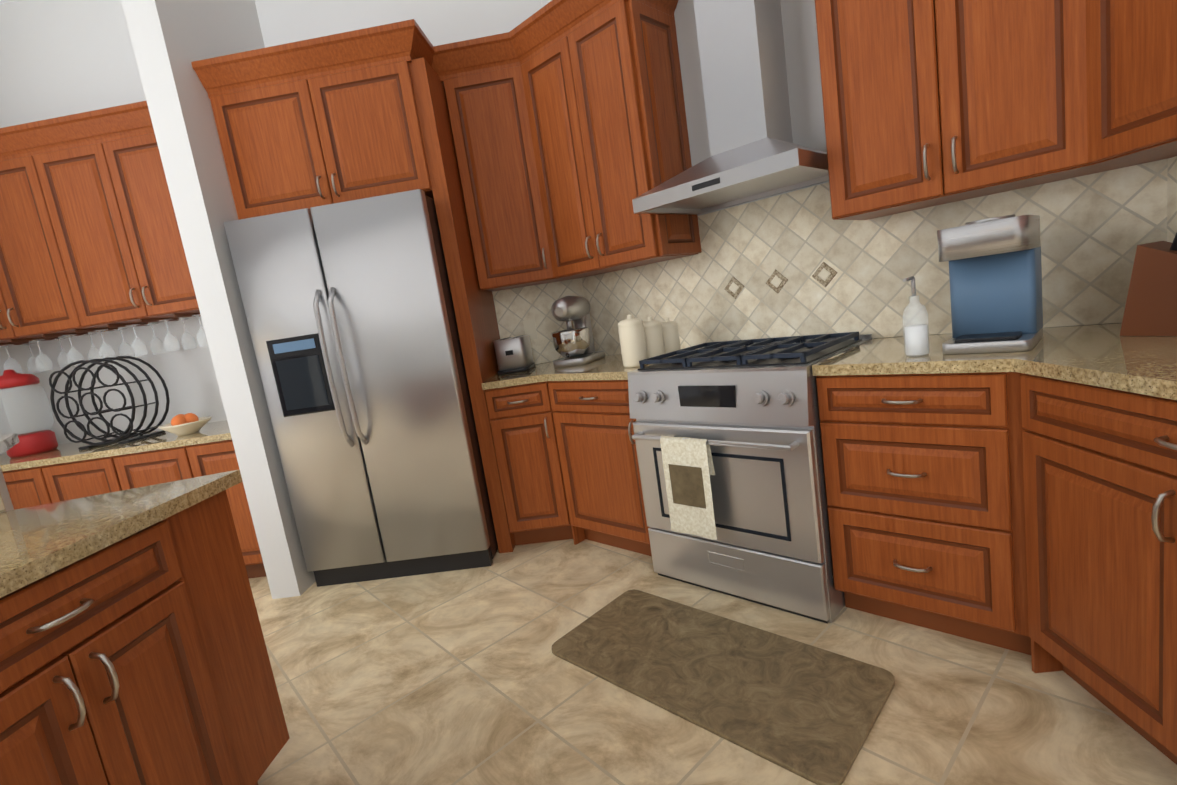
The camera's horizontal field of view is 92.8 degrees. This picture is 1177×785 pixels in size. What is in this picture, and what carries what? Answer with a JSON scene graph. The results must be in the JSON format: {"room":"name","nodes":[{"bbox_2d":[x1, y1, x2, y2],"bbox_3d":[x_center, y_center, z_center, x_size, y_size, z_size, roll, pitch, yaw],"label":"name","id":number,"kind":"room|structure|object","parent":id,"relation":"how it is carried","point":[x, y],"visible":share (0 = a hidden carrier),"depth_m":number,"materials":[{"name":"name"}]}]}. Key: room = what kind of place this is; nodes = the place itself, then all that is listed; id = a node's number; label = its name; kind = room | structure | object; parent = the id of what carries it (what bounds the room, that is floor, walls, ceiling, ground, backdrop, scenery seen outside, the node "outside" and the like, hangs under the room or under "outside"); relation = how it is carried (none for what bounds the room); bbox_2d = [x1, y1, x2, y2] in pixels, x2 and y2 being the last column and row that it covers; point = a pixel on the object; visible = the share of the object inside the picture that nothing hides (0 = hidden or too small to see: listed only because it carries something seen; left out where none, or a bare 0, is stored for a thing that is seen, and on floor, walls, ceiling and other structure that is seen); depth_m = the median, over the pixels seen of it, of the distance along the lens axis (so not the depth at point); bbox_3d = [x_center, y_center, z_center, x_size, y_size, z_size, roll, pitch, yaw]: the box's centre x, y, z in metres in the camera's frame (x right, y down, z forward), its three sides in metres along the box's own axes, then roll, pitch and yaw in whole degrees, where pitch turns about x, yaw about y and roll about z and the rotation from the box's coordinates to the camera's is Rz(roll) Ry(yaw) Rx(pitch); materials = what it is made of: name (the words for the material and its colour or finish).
{"room":"kitchen","nodes":[
{"label":"kitchen","id":0,"kind":"room"},
{"bbox_2d":[0,396,11,453],"bbox_3d":[-4.237,-0.377,-0.986,0.150,4.700,9.250,-8,9,4],"label":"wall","id":1,"kind":"structure","parent":0,"point":[3,414],"depth_m":3.59,"materials":[{"name":"white"}]},
{"bbox_2d":[0,0,18,3],"bbox_3d":[-1.333,-2.469,-1.469,6.636,1.422,9.350,-8,9,4],"label":"ceiling","id":2,"kind":"structure","parent":0,"point":[4,1],"depth_m":3.20,"materials":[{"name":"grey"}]},
{"bbox_2d":[0,0,1108,598],"bbox_3d":[0.374,-1.023,-1.320,9.486,4.700,9.250,-8,9,4],"label":"wall","id":3,"kind":"structure","parent":0,"point":[58,58],"depth_m":2.90,"materials":[{"name":"white"}]},
{"bbox_2d":[403,0,582,291],"bbox_3d":[-0.106,-1.199,2.817,1.144,1.189,0.783,-8,9,4],"label":"upper cabinet","id":4,"kind":"object","parent":3,"relation":"attached to","point":[498,115],"depth_m":2.83,"materials":[{"name":"brown wood"}]},
{"bbox_2d":[559,0,650,183],"bbox_3d":[0.098,-1.187,2.521,0.266,1.185,0.235,-8,9,4],"label":"upper cabinet","id":5,"kind":"object","parent":3,"relation":"attached to","point":[599,35],"depth_m":2.48,"materials":[{"name":"brown wood"}]},
{"bbox_2d":[631,0,691,171],"bbox_3d":[0.345,-1.223,2.516,0.222,1.185,0.251,-8,9,4],"label":"upper cabinet","id":6,"kind":"object","parent":3,"relation":"attached to","point":[656,45],"depth_m":2.48,"materials":[{"name":"brown wood"}]},
{"bbox_2d":[632,0,828,214],"bbox_3d":[0.448,-1.865,2.088,0.703,2.186,0.502,0,12,45],"label":"range hood","id":7,"kind":"object","parent":3,"relation":"attached to","point":[756,153],"visible":0.96,"depth_m":2.19,"materials":[{"name":"silver metal"}]},
{"bbox_2d":[815,0,854,143],"bbox_3d":[0.884,-1.186,1.746,0.261,1.185,0.231,-8,9,4],"label":"upper cabinet","id":8,"kind":"object","parent":3,"relation":"attached to","point":[831,23],"depth_m":1.84,"materials":[{"name":"brown wood"}]},
{"bbox_2d":[535,140,1176,407],"bbox_3d":[0.834,-0.532,2.471,1.812,0.639,1.583,-8,9,4],"label":"backsplash","id":9,"kind":"structure","parent":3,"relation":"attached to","point":[814,260],"depth_m":2.33,"materials":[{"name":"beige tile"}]},
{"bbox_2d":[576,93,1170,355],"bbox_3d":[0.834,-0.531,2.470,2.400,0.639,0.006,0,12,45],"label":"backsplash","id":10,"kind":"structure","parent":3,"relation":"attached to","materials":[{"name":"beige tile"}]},
{"bbox_2d":[843,0,1176,207],"bbox_3d":[0.991,-1.121,1.233,0.513,1.189,1.753,-8,9,4],"label":"upper cabinet","id":11,"kind":"object","parent":3,"relation":"attached to","point":[949,97],"depth_m":1.57,"materials":[{"name":"brown wood"}]},
{"bbox_2d":[1071,148,1176,179],"bbox_3d":[1.394,-1.177,1.204,0.349,1.189,1.753,-8,9,4],"label":"upper cabinet","id":12,"kind":"object","parent":3,"relation":"attached to","point":[1160,157],"depth_m":1.61,"materials":[{"name":"brown wood"}]},
{"bbox_2d":[249,539,1176,784],"bbox_3d":[0.374,1.044,1.069,16.000,0.060,15.000,-8,9,4],"label":"floor","id":13,"kind":"structure","parent":0,"point":[463,677],"depth_m":1.74,"materials":[{"name":"beige tile"}]},
{"bbox_2d":[0,101,265,577],"bbox_3d":[-2.778,-0.151,3.200,2.058,2.565,0.625,-8,9,4],"label":"kitchen cabinets","id":14,"kind":"object","parent":13,"relation":"on","point":[90,239],"visible":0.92,"depth_m":3.04,"materials":[{"name":"brown wood"}]},
{"bbox_2d":[0,369,58,458],"bbox_3d":[-3.324,0.112,3.282,0.260,0.505,0.260,-8,9,4],"label":"dispenser","id":15,"kind":"object","parent":14,"relation":"on","point":[31,444],"depth_m":3.24,"materials":[{"name":"red"}]},
{"bbox_2d":[157,413,211,436],"bbox_3d":[-2.241,0.174,3.117,0.250,0.114,0.250,-8,9,4],"label":"fruit bowl","id":16,"kind":"object","parent":14,"relation":"on","point":[189,424],"depth_m":3.07,"materials":[{"name":"beige ceramic"}]},
{"bbox_2d":[28,600,289,784],"bbox_3d":[-1.042,0.827,0.161,1.867,1.056,2.864,-8,9,4],"label":"kitchen island","id":17,"kind":"object","parent":13,"relation":"on","point":[216,717],"depth_m":1.32,"materials":[{"name":"wood"}]},
{"bbox_2d":[0,432,253,784],"bbox_3d":[-1.255,0.319,0.067,2.117,0.031,3.336,-8,9,4],"label":"island countertop","id":18,"kind":"structure","parent":17,"relation":"on","point":[101,595],"depth_m":1.15,"materials":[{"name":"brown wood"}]},
{"bbox_2d":[195,24,502,387],"bbox_3d":[-1.090,-0.388,3.079,1.044,2.564,0.615,-8,9,4],"label":"tall cabinet","id":19,"kind":"object","parent":13,"relation":"on","point":[336,119],"depth_m":2.64,"materials":[{"name":"brown wood"}]},
{"bbox_2d":[224,189,497,586],"bbox_3d":[-1.065,-0.004,3.006,0.939,1.830,0.826,-8,9,4],"label":"fridge","id":20,"kind":"object","parent":13,"relation":"on","point":[350,317],"visible":0.98,"depth_m":2.66,"materials":[{"name":"silver metal"}]},
{"bbox_2d":[472,392,628,552],"bbox_3d":[0.110,0.315,2.950,1.146,0.874,0.974,-8,9,4],"label":"base cabinet","id":21,"kind":"object","parent":13,"relation":"on","point":[511,449],"depth_m":2.85,"materials":[{"name":"brown wood"}]},
{"bbox_2d":[469,360,562,403],"bbox_3d":[0.042,-0.128,2.871,1.147,0.036,0.996,-8,9,4],"label":"countertop","id":22,"kind":"structure","parent":21,"relation":"on","point":[542,377],"depth_m":2.80,"materials":[{"name":"beige stone"}]},
{"bbox_2d":[493,335,534,374],"bbox_3d":[-0.418,-0.217,3.160,0.180,0.187,0.280,-8,9,4],"label":"toaster","id":23,"kind":"object","parent":22,"relation":"on","point":[514,355],"visible":1,"depth_m":3.04,"materials":[{"name":"silver metal"}]},
{"bbox_2d":[551,296,604,367],"bbox_3d":[-0.076,-0.348,3.069,0.210,0.368,0.335,-5,9,24],"label":"stand mixer","id":24,"kind":"object","parent":22,"relation":"on","point":[574,346],"visible":1,"depth_m":2.96,"materials":[{"name":"silver metal"}]},
{"bbox_2d":[618,315,647,367],"bbox_3d":[0.199,-0.235,2.520,0.116,0.232,0.116,-8,9,4],"label":"canister","id":25,"kind":"object","parent":22,"relation":"on","point":[632,338],"visible":0.9,"depth_m":2.48,"materials":[{"name":"beige ceramic"}]},
{"bbox_2d":[643,317,665,358],"bbox_3d":[0.297,-0.250,2.605,0.104,0.207,0.104,-8,9,4],"label":"canister","id":26,"kind":"object","parent":22,"relation":"on","point":[653,330],"visible":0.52,"depth_m":2.56,"materials":[{"name":"beige ceramic"}]},
{"bbox_2d":[662,318,680,357],"bbox_3d":[0.388,-0.266,2.683,0.092,0.187,0.092,-8,9,4],"label":"canister","id":27,"kind":"object","parent":22,"relation":"on","point":[671,336],"visible":0.69,"depth_m":2.64,"materials":[{"name":"beige ceramic"}]},
{"bbox_2d":[539,412,651,555],"bbox_3d":[0.077,0.447,2.661,0.428,0.714,0.378,-8,9,4],"label":"base cabinet","id":28,"kind":"object","parent":13,"relation":"on","point":[594,481],"depth_m":2.69,"materials":[{"name":"brown wood"}]},
{"bbox_2d":[552,589,894,784],"bbox_3d":[0.381,0.884,1.841,1.028,0.015,0.482,0,12,45],"label":"area rug","id":29,"kind":"object","parent":13,"relation":"on","point":[808,712],"visible":0.94,"depth_m":1.72,"materials":[{"name":"brown fabric"}]},
{"bbox_2d":[627,332,871,623],"bbox_3d":[0.684,0.286,2.328,0.760,0.950,0.721,0,12,45],"label":"range","id":30,"kind":"object","parent":13,"relation":"on","point":[726,436],"visible":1,"depth_m":2.07,"materials":[{"name":"silver metal"}]},
{"bbox_2d":[815,372,1176,764],"bbox_3d":[1.001,0.408,1.477,0.428,0.874,1.747,-8,9,4],"label":"base cabinet","id":31,"kind":"object","parent":13,"relation":"on","point":[1023,502],"depth_m":1.57,"materials":[{"name":"brown wood"}]},
{"bbox_2d":[819,328,1176,503],"bbox_3d":[1.216,-0.076,1.384,1.023,0.036,1.757,-8,9,4],"label":"countertop","id":32,"kind":"structure","parent":31,"relation":"on","point":[1103,401],"depth_m":1.36,"materials":[{"name":"beige stone"}]},
{"bbox_2d":[902,276,929,356],"bbox_3d":[0.988,-0.232,1.697,0.071,0.240,0.068,-8,9,4],"label":"soap bottle","id":33,"kind":"object","parent":32,"relation":"on","point":[916,341],"visible":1,"depth_m":1.68,"materials":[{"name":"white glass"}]},
{"bbox_2d":[937,214,1042,353],"bbox_3d":[1.197,-0.326,1.665,0.210,0.372,0.300,0,12,45],"label":"coffee maker","id":34,"kind":"object","parent":32,"relation":"on","point":[995,272],"visible":1,"depth_m":1.61,"materials":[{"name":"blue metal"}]},
{"bbox_2d":[1120,233,1176,335],"bbox_3d":[1.511,-0.307,1.444,0.100,0.309,0.180,-11,9,-16],"label":"knife block","id":35,"kind":"object","parent":32,"relation":"on","point":[1151,306],"visible":1,"depth_m":1.45,"materials":[{"name":"brown wood"}]}
]}

